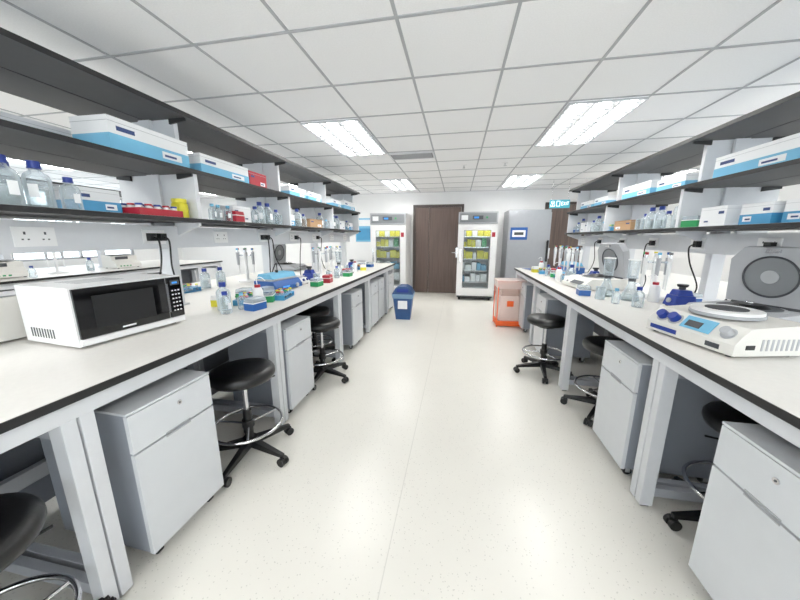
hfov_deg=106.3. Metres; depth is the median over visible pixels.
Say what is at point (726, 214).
box
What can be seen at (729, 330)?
centrifuge
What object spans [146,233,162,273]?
power cable
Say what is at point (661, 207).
bottle
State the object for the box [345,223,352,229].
glove box
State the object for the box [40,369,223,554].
base cabinet
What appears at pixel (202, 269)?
bottle
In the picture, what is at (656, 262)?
stand
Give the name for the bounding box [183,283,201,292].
tube rack
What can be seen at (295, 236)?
power cable
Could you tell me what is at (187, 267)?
lab bench
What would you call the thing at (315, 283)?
tip box
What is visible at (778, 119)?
shelving
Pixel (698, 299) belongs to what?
tip box
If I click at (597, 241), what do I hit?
power cable
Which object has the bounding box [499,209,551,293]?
freezer
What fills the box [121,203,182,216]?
tray
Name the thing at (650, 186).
carton
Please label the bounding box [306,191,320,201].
carton
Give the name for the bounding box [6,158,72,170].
ceiling light
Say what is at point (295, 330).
base cabinet
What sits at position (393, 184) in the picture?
ceiling light
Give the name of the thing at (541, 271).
tube rack
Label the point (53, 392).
lab bench
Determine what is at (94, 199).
storage box
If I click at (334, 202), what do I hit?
carton
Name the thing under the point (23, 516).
stool
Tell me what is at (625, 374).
base cabinet
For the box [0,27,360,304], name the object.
shelving
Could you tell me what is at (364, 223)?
poster
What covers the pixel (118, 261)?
spectrophotometer
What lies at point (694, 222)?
tip box
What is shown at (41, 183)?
shelving
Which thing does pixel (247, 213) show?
box
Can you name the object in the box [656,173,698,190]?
carton
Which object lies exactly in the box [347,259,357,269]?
mixer
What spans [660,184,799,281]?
wall
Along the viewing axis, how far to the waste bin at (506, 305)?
4.78 m
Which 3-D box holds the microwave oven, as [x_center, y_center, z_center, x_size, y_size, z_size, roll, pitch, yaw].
[-1.535,0.032,1.607,0.420,0.286,0.501,3,12,16]
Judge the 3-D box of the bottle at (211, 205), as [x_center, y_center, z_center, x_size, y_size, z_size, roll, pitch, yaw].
[-1.409,-0.661,2.255,0.056,0.120,0.056,2,12,10]
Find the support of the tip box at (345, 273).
on the lab bench at (53, 392)
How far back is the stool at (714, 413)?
1.44 m
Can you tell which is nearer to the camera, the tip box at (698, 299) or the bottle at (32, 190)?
the bottle at (32, 190)
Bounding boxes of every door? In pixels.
[413,204,463,292]
[545,202,583,267]
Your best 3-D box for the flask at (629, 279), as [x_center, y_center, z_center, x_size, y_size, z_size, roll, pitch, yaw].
[1.881,-0.163,2.430,0.132,0.333,0.132,2,12,10]
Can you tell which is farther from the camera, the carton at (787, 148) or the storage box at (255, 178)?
the storage box at (255, 178)
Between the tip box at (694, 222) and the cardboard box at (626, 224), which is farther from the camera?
the cardboard box at (626, 224)
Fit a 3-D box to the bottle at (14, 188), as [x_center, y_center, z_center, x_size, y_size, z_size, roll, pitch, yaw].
[-1.626,-0.490,1.231,0.090,0.200,0.090,2,12,10]
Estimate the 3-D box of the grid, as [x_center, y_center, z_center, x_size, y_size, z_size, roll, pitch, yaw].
[-1.442,-1.553,2.087,12.609,0.005,11.418,2,12,10]
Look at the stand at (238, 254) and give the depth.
3.44 m
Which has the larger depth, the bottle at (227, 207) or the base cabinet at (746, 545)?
the bottle at (227, 207)
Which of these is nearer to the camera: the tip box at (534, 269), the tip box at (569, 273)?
the tip box at (569, 273)
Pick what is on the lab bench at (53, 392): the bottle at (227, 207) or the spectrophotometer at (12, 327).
the spectrophotometer at (12, 327)
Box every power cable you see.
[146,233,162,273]
[156,233,174,274]
[260,235,276,271]
[266,235,282,270]
[294,235,300,274]
[316,236,330,271]
[588,240,600,271]
[642,241,655,286]
[688,241,701,294]
[725,242,776,299]
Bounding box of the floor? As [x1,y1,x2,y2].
[0,292,712,599]
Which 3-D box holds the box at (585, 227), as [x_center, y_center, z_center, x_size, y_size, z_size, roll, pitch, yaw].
[2.723,-1.034,4.270,0.205,0.134,0.224,2,12,10]
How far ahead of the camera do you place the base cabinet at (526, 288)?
4.46 m
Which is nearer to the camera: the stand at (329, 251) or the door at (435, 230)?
the stand at (329, 251)
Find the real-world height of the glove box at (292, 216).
0.124 m
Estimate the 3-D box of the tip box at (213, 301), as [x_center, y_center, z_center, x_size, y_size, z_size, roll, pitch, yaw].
[-1.351,-0.002,2.268,0.092,0.085,0.125,0,12,-1]
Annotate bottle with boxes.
[0,154,26,205]
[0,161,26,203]
[21,160,57,207]
[58,177,83,208]
[86,258,94,270]
[199,268,210,288]
[208,204,217,219]
[215,267,226,285]
[216,282,231,310]
[219,291,232,313]
[224,206,232,219]
[251,206,259,220]
[252,277,264,299]
[254,202,265,223]
[262,203,272,223]
[352,257,358,271]
[539,257,543,269]
[553,262,561,280]
[611,288,620,303]
[631,287,644,307]
[644,207,657,228]
[647,274,660,302]
[653,206,667,228]
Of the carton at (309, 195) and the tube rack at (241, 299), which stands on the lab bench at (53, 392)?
the tube rack at (241, 299)
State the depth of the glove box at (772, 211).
1.75 m
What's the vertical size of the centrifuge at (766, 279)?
0.449 m
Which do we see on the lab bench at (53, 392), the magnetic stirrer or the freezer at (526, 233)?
the magnetic stirrer
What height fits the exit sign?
0.529 m
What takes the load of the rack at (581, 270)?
on the lab bench at (766, 389)
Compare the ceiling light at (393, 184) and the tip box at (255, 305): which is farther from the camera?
the ceiling light at (393, 184)
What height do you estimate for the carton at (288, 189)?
0.104 m
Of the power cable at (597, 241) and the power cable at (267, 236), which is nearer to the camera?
the power cable at (267, 236)
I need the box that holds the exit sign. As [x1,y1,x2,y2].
[549,182,569,207]
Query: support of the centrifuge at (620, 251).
on the lab bench at (766, 389)
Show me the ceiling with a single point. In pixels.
(546, 31)
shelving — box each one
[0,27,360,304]
[0,174,121,266]
[565,91,799,300]
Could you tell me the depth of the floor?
1.62 m
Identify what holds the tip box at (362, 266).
on the lab bench at (53, 392)
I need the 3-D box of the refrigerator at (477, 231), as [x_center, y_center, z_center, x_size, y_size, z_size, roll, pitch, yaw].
[1.758,-1.018,7.011,0.830,1.950,0.870,2,12,10]
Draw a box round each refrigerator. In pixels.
[370,213,410,289]
[456,211,498,299]
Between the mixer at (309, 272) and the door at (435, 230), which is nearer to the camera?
the mixer at (309, 272)
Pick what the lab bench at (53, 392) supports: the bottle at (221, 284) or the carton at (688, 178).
the bottle at (221, 284)
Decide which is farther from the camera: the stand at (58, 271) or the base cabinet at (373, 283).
the base cabinet at (373, 283)
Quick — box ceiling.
[0,0,799,197]
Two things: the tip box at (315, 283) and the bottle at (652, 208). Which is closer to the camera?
the bottle at (652, 208)
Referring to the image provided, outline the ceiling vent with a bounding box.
[388,151,434,159]
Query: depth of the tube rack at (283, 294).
2.52 m
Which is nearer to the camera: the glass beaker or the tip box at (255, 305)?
the tip box at (255, 305)
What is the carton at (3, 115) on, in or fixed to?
in the shelving at (29, 70)
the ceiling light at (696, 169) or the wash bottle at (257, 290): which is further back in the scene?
the ceiling light at (696, 169)
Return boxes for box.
[44,186,122,212]
[210,293,231,306]
[211,205,251,221]
[226,211,244,221]
[235,287,252,298]
[243,296,266,311]
[248,170,266,187]
[261,286,274,292]
[263,290,275,302]
[291,215,294,225]
[295,219,321,227]
[310,277,323,286]
[322,274,332,282]
[334,221,344,228]
[343,269,352,276]
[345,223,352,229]
[360,264,365,270]
[366,263,373,266]
[531,266,539,272]
[547,268,555,274]
[562,270,571,275]
[576,284,590,295]
[580,222,602,231]
[614,220,652,230]
[680,215,700,226]
[693,292,702,301]
[699,205,741,226]
[738,201,785,224]
[781,198,799,222]
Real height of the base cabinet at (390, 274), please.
0.732 m
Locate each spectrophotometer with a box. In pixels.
[0,259,30,277]
[0,290,26,341]
[100,254,141,268]
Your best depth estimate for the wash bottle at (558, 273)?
3.56 m
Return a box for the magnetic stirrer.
[296,275,309,284]
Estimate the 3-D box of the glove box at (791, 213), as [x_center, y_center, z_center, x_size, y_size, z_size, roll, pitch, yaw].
[2.195,-0.463,1.538,0.205,0.124,0.204,1,12,5]
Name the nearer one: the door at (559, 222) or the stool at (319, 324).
the stool at (319, 324)
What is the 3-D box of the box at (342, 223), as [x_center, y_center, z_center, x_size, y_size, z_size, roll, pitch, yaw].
[-1.024,-1.202,4.833,0.205,0.134,0.224,2,12,10]
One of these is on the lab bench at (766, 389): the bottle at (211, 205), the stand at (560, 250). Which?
the stand at (560, 250)
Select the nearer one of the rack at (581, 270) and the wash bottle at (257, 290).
the wash bottle at (257, 290)
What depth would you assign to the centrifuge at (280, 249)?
4.74 m
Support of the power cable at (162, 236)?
attached to the shelving at (29, 70)
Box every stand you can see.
[44,252,68,273]
[236,248,255,282]
[311,247,326,278]
[326,246,340,273]
[553,245,568,265]
[563,247,582,274]
[639,252,673,300]
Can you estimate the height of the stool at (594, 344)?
0.612 m
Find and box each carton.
[0,111,71,136]
[69,114,189,167]
[188,153,248,182]
[280,185,305,197]
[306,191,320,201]
[326,199,340,206]
[338,200,354,210]
[580,200,594,208]
[594,195,616,205]
[622,179,664,198]
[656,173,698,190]
[712,133,799,177]
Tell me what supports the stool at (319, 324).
on the floor
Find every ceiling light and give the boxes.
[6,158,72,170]
[300,118,386,156]
[379,179,416,189]
[500,174,543,186]
[534,96,648,146]
[662,168,699,178]
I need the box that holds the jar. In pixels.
[171,198,189,217]
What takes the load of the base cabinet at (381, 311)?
on the floor
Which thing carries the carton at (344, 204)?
in the shelving at (29, 70)
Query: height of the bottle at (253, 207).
0.150 m
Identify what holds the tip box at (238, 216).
in the shelving at (29, 70)
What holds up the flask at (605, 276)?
on the lab bench at (766, 389)
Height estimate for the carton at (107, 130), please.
0.164 m
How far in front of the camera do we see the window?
6.45 m
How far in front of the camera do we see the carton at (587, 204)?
4.21 m
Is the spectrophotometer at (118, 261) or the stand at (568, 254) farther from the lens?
the spectrophotometer at (118, 261)
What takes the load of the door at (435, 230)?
in the wall at (502, 201)
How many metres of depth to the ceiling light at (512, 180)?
5.77 m
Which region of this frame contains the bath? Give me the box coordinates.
[254,270,301,291]
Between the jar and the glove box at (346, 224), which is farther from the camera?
the glove box at (346, 224)
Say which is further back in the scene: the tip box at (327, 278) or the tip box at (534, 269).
the tip box at (534, 269)
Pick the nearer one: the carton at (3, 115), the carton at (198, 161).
the carton at (3, 115)
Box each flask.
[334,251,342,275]
[597,257,616,296]
[620,259,641,301]
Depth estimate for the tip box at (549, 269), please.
4.14 m
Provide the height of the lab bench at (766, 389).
0.900 m
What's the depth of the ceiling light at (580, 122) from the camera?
2.81 m
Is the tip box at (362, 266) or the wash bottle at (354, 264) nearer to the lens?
the wash bottle at (354, 264)
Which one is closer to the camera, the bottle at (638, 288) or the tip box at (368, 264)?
the bottle at (638, 288)
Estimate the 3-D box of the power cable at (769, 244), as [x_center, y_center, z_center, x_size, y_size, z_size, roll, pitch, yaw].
[2.267,-0.144,1.976,0.075,0.468,0.226,2,12,10]
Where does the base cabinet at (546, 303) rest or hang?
on the floor
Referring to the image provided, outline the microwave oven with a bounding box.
[14,273,185,347]
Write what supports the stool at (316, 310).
on the floor
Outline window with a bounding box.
[5,186,133,261]
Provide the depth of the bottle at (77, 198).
1.42 m
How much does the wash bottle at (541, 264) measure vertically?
0.218 m
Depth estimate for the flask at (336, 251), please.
4.00 m
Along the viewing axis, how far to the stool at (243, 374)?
1.87 m
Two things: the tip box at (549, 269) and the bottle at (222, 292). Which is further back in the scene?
the tip box at (549, 269)
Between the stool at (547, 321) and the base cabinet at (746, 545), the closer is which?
the base cabinet at (746, 545)
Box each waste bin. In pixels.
[392,284,414,319]
[493,278,526,327]
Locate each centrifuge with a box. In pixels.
[272,244,306,270]
[562,242,630,289]
[646,303,799,356]
[686,246,799,322]
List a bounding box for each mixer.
[303,266,316,280]
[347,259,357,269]
[587,267,598,274]
[662,284,696,305]
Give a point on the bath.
(277, 279)
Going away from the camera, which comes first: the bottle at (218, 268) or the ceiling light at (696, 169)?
the bottle at (218, 268)
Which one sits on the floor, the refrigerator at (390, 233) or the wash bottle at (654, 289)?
the refrigerator at (390, 233)
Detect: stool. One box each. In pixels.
[0,492,117,599]
[208,358,293,487]
[296,305,335,361]
[310,316,348,389]
[513,313,573,383]
[560,336,624,426]
[663,401,760,531]
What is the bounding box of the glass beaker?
[594,286,605,299]
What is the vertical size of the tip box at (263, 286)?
0.085 m
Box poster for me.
[356,218,370,241]
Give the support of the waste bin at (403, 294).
on the floor
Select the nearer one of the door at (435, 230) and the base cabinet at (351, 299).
the base cabinet at (351, 299)
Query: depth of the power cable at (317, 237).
4.22 m
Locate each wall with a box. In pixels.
[1,183,182,268]
[181,188,667,292]
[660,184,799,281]
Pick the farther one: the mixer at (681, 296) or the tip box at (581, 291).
the tip box at (581, 291)
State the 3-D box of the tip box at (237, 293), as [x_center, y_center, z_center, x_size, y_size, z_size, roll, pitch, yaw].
[-1.311,-0.057,2.529,0.092,0.085,0.125,0,12,-1]
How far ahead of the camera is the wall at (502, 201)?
7.61 m
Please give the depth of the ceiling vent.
4.01 m
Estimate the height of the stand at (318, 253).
0.385 m
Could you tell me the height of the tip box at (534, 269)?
0.085 m
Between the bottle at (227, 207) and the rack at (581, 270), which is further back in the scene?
the rack at (581, 270)
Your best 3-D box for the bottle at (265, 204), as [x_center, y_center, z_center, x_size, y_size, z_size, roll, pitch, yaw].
[-1.303,-0.847,2.955,0.090,0.200,0.090,4,12,19]
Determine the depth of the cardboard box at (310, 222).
3.74 m
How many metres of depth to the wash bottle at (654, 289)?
2.36 m
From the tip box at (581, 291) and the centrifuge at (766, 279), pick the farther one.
the tip box at (581, 291)
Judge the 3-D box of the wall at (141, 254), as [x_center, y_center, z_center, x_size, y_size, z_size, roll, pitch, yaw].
[-7.701,-0.571,3.498,0.150,2.500,11.400,2,12,10]
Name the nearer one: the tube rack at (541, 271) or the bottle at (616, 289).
the bottle at (616, 289)
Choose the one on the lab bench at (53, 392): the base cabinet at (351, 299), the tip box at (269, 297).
the tip box at (269, 297)
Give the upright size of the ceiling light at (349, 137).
0.022 m
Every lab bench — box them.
[0,260,222,291]
[0,262,394,599]
[514,268,799,505]
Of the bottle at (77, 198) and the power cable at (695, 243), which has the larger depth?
the power cable at (695, 243)
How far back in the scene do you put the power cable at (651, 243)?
2.96 m
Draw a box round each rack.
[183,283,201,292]
[232,292,252,305]
[274,287,293,300]
[538,268,547,273]
[556,261,584,274]
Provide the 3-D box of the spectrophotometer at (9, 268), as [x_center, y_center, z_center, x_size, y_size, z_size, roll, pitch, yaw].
[-5.038,-0.384,3.761,0.302,0.226,0.400,2,12,10]
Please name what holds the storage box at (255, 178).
on the shelving at (29, 70)
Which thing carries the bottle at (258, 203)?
in the shelving at (29, 70)
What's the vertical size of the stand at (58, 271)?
0.385 m
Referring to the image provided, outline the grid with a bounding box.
[0,0,799,198]
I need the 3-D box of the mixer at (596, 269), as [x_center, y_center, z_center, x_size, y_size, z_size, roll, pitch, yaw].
[2.214,-0.283,3.412,0.158,0.170,0.129,2,12,10]
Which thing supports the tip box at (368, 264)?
on the lab bench at (53, 392)
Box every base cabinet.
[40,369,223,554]
[228,315,313,412]
[317,288,362,348]
[353,280,377,326]
[370,277,384,321]
[376,272,392,309]
[518,281,546,331]
[533,293,594,361]
[593,340,721,483]
[688,421,799,599]
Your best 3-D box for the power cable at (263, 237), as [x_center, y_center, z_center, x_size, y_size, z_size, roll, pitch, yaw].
[-1.333,-0.404,3.095,0.125,0.522,0.152,2,12,10]
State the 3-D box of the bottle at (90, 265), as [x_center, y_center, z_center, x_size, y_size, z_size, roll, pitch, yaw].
[-4.816,-0.556,4.659,0.090,0.200,0.090,8,14,34]
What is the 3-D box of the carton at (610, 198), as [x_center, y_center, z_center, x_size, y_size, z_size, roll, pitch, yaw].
[2.664,-1.248,3.800,0.225,0.104,0.364,2,12,10]

